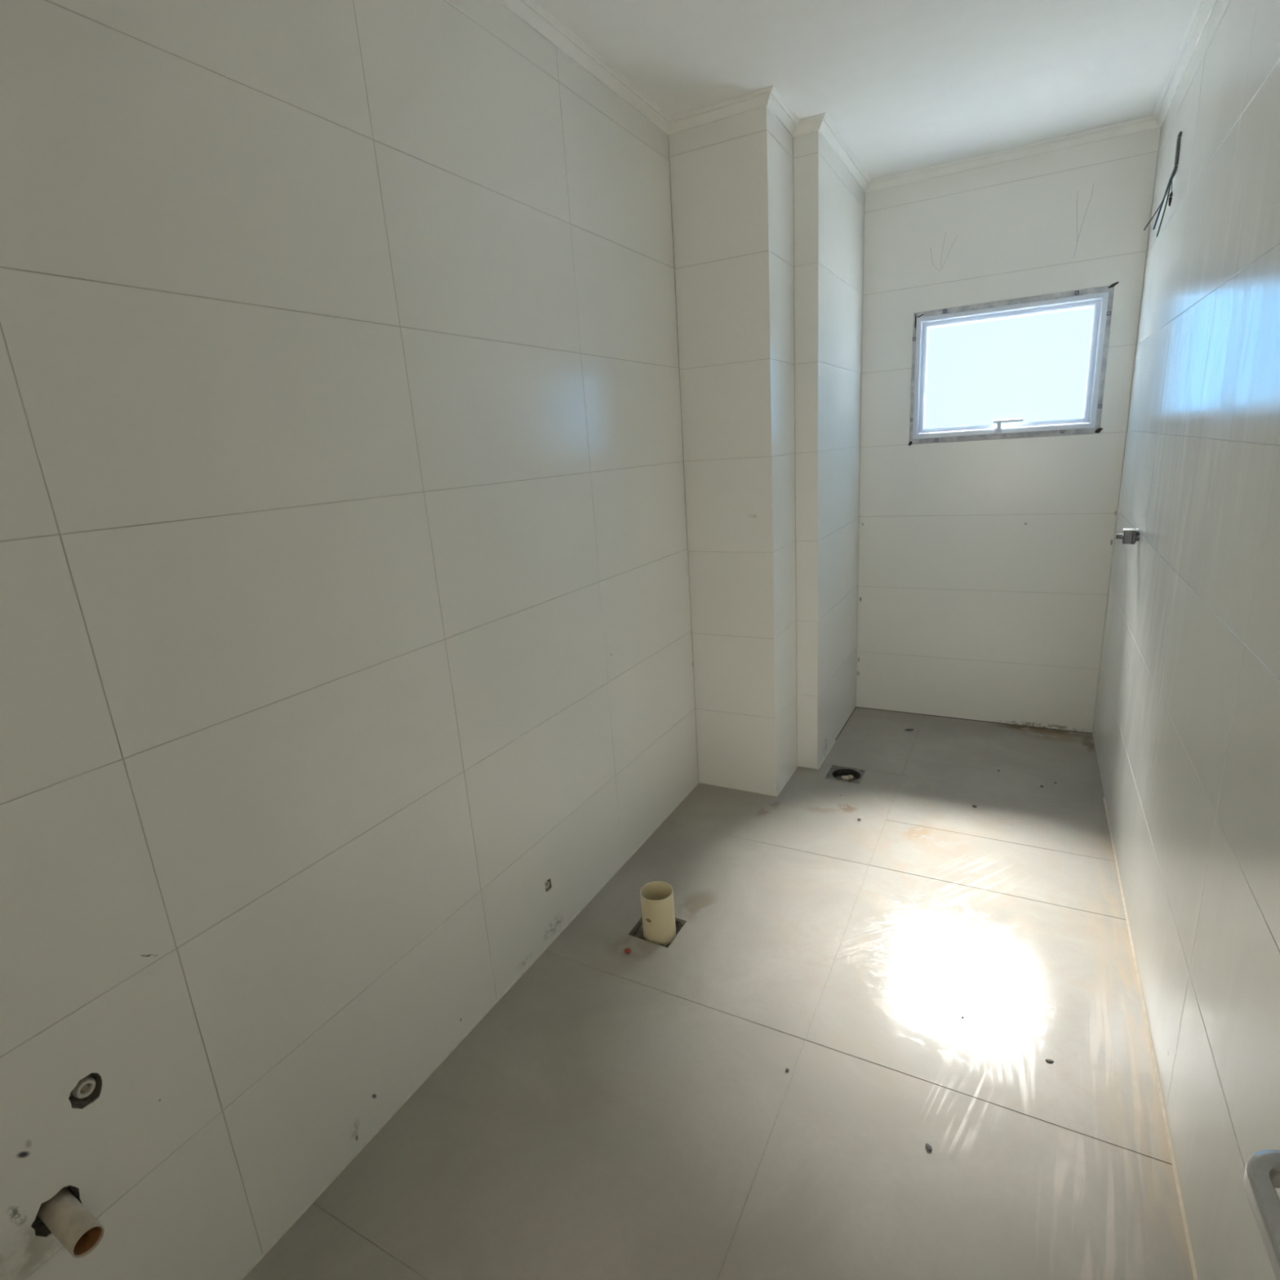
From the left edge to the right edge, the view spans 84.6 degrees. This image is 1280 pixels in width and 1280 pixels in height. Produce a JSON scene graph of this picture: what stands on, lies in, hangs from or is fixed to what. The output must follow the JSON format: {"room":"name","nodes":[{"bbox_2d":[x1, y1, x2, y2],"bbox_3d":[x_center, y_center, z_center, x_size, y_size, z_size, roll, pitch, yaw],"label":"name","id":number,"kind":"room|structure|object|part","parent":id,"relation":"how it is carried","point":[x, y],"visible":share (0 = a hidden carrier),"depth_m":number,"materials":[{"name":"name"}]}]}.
{"room":"building under construction","nodes":[
{"label":"building under construction","id":0,"kind":"room"},
{"bbox_2d":[0,0,698,1279],"bbox_3d":[-0.291,-0.366,2.118,0.124,2.787,4.288,5,17,28],"label":"wall","id":1,"kind":"structure","parent":0,"point":[345,620],"depth_m":1.35,"materials":[{"name":"tile"}]},
{"bbox_2d":[36,1186,104,1257],"bbox_3d":[-0.865,0.875,1.062,0.130,0.047,0.041,5,18,30],"label":"pipe","id":2,"kind":"object","parent":1,"relation":"attached to","point":[77,1230],"visible":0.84,"depth_m":1.05,"materials":[{"name":"plastic"}]},
{"bbox_2d":[70,1075,95,1098],"bbox_3d":[-0.877,0.697,1.101,0.036,0.029,0.029,5,17,28],"label":"pipe","id":3,"kind":"object","parent":1,"relation":"attached to","point":[86,1086],"visible":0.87,"depth_m":1.09,"materials":[{"name":"grey plastic"}]},
{"bbox_2d":[545,880,550,888],"bbox_3d":[-0.302,0.759,2.188,0.036,0.024,0.024,5,17,28],"label":"outlet","id":4,"kind":"object","parent":1,"relation":"attached to","point":[547,883],"visible":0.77,"depth_m":2.18,"materials":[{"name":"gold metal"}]},
{"bbox_2d":[496,0,671,134],"bbox_3d":[-0.577,-1.437,1.263,0.035,0.037,2.943,5,17,28],"label":"crown molding","id":5,"kind":"structure","parent":1,"relation":"attached to","point":[529,11],"depth_m":2.02,"materials":[{"name":"white paint"}]},
{"bbox_2d":[242,707,1193,1279],"bbox_3d":[0.243,1.173,1.541,1.821,0.140,5.608,5,17,28],"label":"floor","id":6,"kind":"structure","parent":0,"point":[615,1114],"depth_m":1.71,"materials":[{"name":"tile"}]},
{"bbox_2d":[624,948,630,954],"bbox_3d":[-0.038,0.949,2.142,0.018,0.011,0.021,5,17,28],"label":"chip","id":7,"kind":"object","parent":6,"relation":"on","point":[626,950],"visible":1,"depth_m":2.14,"materials":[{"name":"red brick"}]},
{"bbox_2d":[640,880,676,945],"bbox_3d":[0.060,0.901,2.236,0.107,0.237,0.105,5,17,28],"label":"pipe","id":8,"kind":"object","parent":6,"relation":"on","point":[657,902],"visible":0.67,"depth_m":2.19,"materials":[{"name":"beige plastic"}]},
{"bbox_2d":[825,764,865,783],"bbox_3d":[0.931,0.633,3.183,0.148,0.054,0.144,5,17,28],"label":"floor drain","id":9,"kind":"object","parent":6,"relation":"in","point":[836,772],"visible":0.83,"depth_m":3.21,"materials":[{"name":"metal"}]},
{"bbox_2d":[925,1143,932,1151],"bbox_3d":[0.618,1.083,1.501,0.011,0.005,0.018,-4,15,-2],"label":"chip","id":10,"kind":"object","parent":6,"relation":"on","point":[928,1146],"visible":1,"depth_m":1.50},
{"bbox_2d":[1044,1058,1053,1062],"bbox_3d":[0.981,1.009,1.685,0.017,0.004,0.010,5,17,28],"label":"chip","id":11,"kind":"object","parent":6,"relation":"on","point":[1046,1060],"visible":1,"depth_m":1.68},
{"bbox_2d":[668,106,864,796],"bbox_3d":[0.655,-0.733,3.221,0.463,2.587,1.149,5,17,28],"label":"column","id":12,"kind":"structure","parent":0,"point":[768,221],"depth_m":2.81,"materials":[{"name":"tile"}]},
{"bbox_2d":[668,85,773,134],"bbox_3d":[0.267,-1.807,2.403,0.400,0.037,0.035,5,17,28],"label":"crown molding","id":13,"kind":"structure","parent":12,"relation":"attached to","point":[757,99],"depth_m":2.40,"materials":[{"name":"white paint"}]},
{"bbox_2d":[766,85,799,137],"bbox_3d":[0.501,-1.835,2.448,0.035,0.037,0.346,5,17,28],"label":"crown molding","id":14,"kind":"structure","parent":12,"relation":"attached to","point":[776,104],"depth_m":2.44,"materials":[{"name":"white paint"}]},
{"bbox_2d":[794,112,826,137],"bbox_3d":[0.615,-1.873,2.557,0.130,0.037,0.035,5,17,28],"label":"crown molding","id":15,"kind":"structure","parent":12,"relation":"attached to","point":[811,124],"depth_m":2.56,"materials":[{"name":"white paint"}]},
{"bbox_2d":[818,113,871,192],"bbox_3d":[0.853,-1.979,2.886,0.035,0.037,0.870,5,17,28],"label":"crown molding","id":16,"kind":"structure","parent":12,"relation":"attached to","point":[828,130],"depth_m":2.82,"materials":[{"name":"white paint"}]},
{"bbox_2d":[533,0,1197,179],"bbox_3d":[0.056,-1.425,0.805,1.821,0.100,5.658,5,17,28],"label":"ceiling","id":17,"kind":"structure","parent":0,"point":[907,85],"depth_m":2.18,"materials":[{"name":"paint"}]},
{"bbox_2d":[855,127,1160,733],"bbox_3d":[1.439,-0.858,3.483,1.781,2.787,0.104,5,17,28],"label":"wall","id":18,"kind":"structure","parent":0,"point":[984,565],"depth_m":3.32,"materials":[{"name":"tile"}]},
{"bbox_2d":[865,115,1159,192],"bbox_3d":[1.528,-2.051,2.983,1.121,0.037,0.035,5,17,28],"label":"crown molding","id":19,"kind":"structure","parent":18,"relation":"attached to","point":[1149,122],"depth_m":2.95,"materials":[{"name":"white paint"}]},
{"bbox_2d":[908,281,1118,445],"bbox_3d":[1.665,-1.227,3.206,0.809,0.613,0.113,5,17,28],"label":"window","id":20,"kind":"structure","parent":18,"relation":"in","point":[993,368],"depth_m":3.20,"materials":[{"name":"clear glass"}]},
{"bbox_3d":[1.344,-1.256,3.393,0.024,0.548,0.085,5,17,28],"label":"frame rail","id":21,"kind":"part","parent":20,"relation":"part of","materials":[{"name":"grey metal"}]},
{"bbox_3d":[1.365,-1.254,3.383,0.022,0.499,0.043,5,17,28],"label":"sash rail","id":22,"kind":"part","parent":20,"relation":"part of","materials":[{"name":"white metal"}]},
{"bbox_3d":[1.653,-0.983,3.237,0.017,0.043,0.017,5,17,28],"label":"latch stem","id":23,"kind":"part","parent":20,"relation":"part of","materials":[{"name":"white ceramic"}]},
{"bbox_3d":[1.681,-1.001,3.286,0.705,0.022,0.043,5,17,28],"label":"sash rail","id":24,"kind":"part","parent":20,"relation":"part of","materials":[{"name":"white metal"}]},
{"bbox_3d":[1.682,-0.978,3.291,0.754,0.024,0.085,5,17,28],"label":"frame rail","id":25,"kind":"part","parent":20,"relation":"part of","materials":[{"name":"grey metal"}]},
{"bbox_3d":[1.681,-1.000,3.208,0.124,0.013,0.012,5,17,28],"label":"latch lever","id":26,"kind":"part","parent":20,"relation":"part of","materials":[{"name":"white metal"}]},
{"bbox_3d":[1.669,-1.229,3.227,0.678,0.471,0.004,5,17,28],"label":"pane","id":27,"kind":"part","parent":20,"relation":"part of","materials":[{"name":"clear glass"}]},
{"bbox_3d":[1.650,-1.460,3.160,0.705,0.022,0.043,5,17,28],"label":"sash rail","id":28,"kind":"part","parent":20,"relation":"part of","materials":[{"name":"white metal"}]},
{"bbox_3d":[1.648,-1.482,3.153,0.754,0.024,0.085,5,17,28],"label":"frame rail","id":29,"kind":"part","parent":20,"relation":"part of","materials":[{"name":"grey metal"}]},
{"bbox_3d":[1.967,-1.207,3.062,0.022,0.499,0.043,5,17,28],"label":"sash rail","id":30,"kind":"part","parent":20,"relation":"part of","materials":[{"name":"white metal"}]},
{"bbox_3d":[1.987,-1.205,3.050,0.024,0.548,0.085,5,17,28],"label":"frame rail","id":31,"kind":"part","parent":20,"relation":"part of","materials":[{"name":"grey metal"}]},
{"bbox_2d":[1092,0,1279,1279],"bbox_3d":[1.202,-0.248,1.322,0.125,2.787,4.288,5,17,28],"label":"wall","id":32,"kind":"structure","parent":0,"point":[1186,731],"depth_m":1.51,"materials":[{"name":"tile"}]},
{"bbox_2d":[1115,528,1139,544],"bbox_3d":[1.754,-0.371,2.522,0.077,0.058,0.058,5,17,28],"label":"tap","id":33,"kind":"object","parent":32,"relation":"attached to","point":[1129,535],"visible":0.94,"depth_m":2.51,"materials":[{"name":"silver metal"}]},
{"bbox_3d":[1.756,-0.395,2.514,0.046,0.004,0.039,5,17,28],"label":"plate","id":34,"kind":"part","parent":33,"relation":"part of","materials":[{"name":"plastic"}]},
{"bbox_2d":[1143,131,1182,236],"bbox_3d":[1.735,-1.507,2.335,0.077,0.301,0.014,3,17,23],"label":"cable","id":35,"kind":"object","parent":32,"relation":"attached to","point":[1178,141],"visible":1,"depth_m":2.33,"materials":[{"name":"black plastic"}]},
{"bbox_2d":[1152,0,1216,127],"bbox_3d":[1.053,-1.480,1.021,0.035,0.037,4.088,5,17,28],"label":"crown molding","id":36,"kind":"structure","parent":32,"relation":"attached to","point":[1202,12],"depth_m":2.24,"materials":[{"name":"white paint"}]},
{"bbox_3d":[-0.529,0.243,-0.044,1.781,2.787,0.100,5,17,28],"label":"wall","id":37,"kind":"structure","parent":0,"visible":0},
{"bbox_2d":[1243,1149,1279,1279],"bbox_3d":[0.274,0.389,0.138,0.095,2.094,0.816,5,17,28],"label":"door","id":38,"kind":"structure","parent":37,"relation":"in","point":[1262,1171],"depth_m":0.44,"materials":[{"name":"silver metal"}]}
]}

